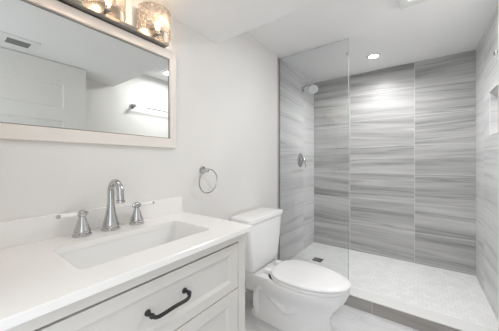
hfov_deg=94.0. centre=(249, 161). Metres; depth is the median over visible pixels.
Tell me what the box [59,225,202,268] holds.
sink
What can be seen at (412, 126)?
wall
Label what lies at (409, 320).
shower curb
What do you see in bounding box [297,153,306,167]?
shower valve
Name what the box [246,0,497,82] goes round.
ceiling
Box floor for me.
[245,300,418,330]
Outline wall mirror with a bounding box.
[0,0,175,148]
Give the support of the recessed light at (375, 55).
in the ceiling
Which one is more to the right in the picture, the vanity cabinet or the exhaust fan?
the exhaust fan
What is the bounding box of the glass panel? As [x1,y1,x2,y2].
[277,38,348,279]
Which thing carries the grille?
attached to the exhaust fan
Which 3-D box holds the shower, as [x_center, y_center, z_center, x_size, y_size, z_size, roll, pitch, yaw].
[0.662,-0.813,2.571,0.191,0.116,0.096,0,0,41]
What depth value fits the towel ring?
1.41 m
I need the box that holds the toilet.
[231,207,350,330]
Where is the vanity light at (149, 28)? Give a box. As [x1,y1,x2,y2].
[57,0,170,47]
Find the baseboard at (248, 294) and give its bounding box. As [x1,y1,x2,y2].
[245,289,252,305]
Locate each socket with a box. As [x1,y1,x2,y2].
[103,5,111,13]
[153,30,159,36]
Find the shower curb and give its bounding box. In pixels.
[344,295,460,330]
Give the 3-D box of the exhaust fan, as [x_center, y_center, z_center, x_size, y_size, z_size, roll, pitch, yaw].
[0.973,-0.978,1.271,0.270,0.032,0.330,0,0,36]
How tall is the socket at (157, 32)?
0.015 m
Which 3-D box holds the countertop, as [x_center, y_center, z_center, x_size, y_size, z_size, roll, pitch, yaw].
[-0.408,0.240,0.844,0.495,0.103,0.754,0,0,36]
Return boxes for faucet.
[56,179,154,237]
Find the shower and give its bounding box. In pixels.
[302,84,317,93]
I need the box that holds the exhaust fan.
[399,0,428,9]
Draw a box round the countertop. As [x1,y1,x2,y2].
[0,196,252,330]
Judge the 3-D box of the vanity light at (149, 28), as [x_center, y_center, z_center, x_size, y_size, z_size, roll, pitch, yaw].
[-0.579,-0.654,0.927,0.121,0.132,0.612,0,0,36]
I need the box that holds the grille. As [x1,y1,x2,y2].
[403,0,426,7]
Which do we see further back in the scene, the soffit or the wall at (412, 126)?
the wall at (412, 126)
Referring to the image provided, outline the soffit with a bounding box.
[143,0,320,43]
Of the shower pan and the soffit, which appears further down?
the shower pan
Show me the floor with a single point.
(346, 318)
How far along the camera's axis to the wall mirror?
0.90 m
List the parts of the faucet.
lever, handle, spout, handle, lever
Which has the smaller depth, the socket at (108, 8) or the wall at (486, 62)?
the socket at (108, 8)
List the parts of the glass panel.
pane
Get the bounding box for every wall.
[0,0,313,291]
[314,50,475,275]
[476,6,497,320]
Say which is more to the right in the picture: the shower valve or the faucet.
the shower valve
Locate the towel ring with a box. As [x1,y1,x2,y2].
[199,166,216,193]
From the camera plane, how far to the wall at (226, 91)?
1.48 m
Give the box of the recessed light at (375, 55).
[366,53,380,59]
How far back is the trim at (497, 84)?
1.64 m
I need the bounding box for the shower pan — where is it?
[292,242,497,330]
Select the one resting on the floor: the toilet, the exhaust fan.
the toilet
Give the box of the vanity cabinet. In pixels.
[5,233,244,330]
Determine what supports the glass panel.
on the trim at (452, 322)
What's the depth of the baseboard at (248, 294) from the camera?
1.79 m
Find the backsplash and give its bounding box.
[0,196,181,248]
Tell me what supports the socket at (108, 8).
attached to the vanity light at (149, 28)
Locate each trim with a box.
[349,287,496,330]
[489,84,497,135]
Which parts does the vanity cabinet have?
handle, door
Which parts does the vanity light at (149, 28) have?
lamp shade, lamp shade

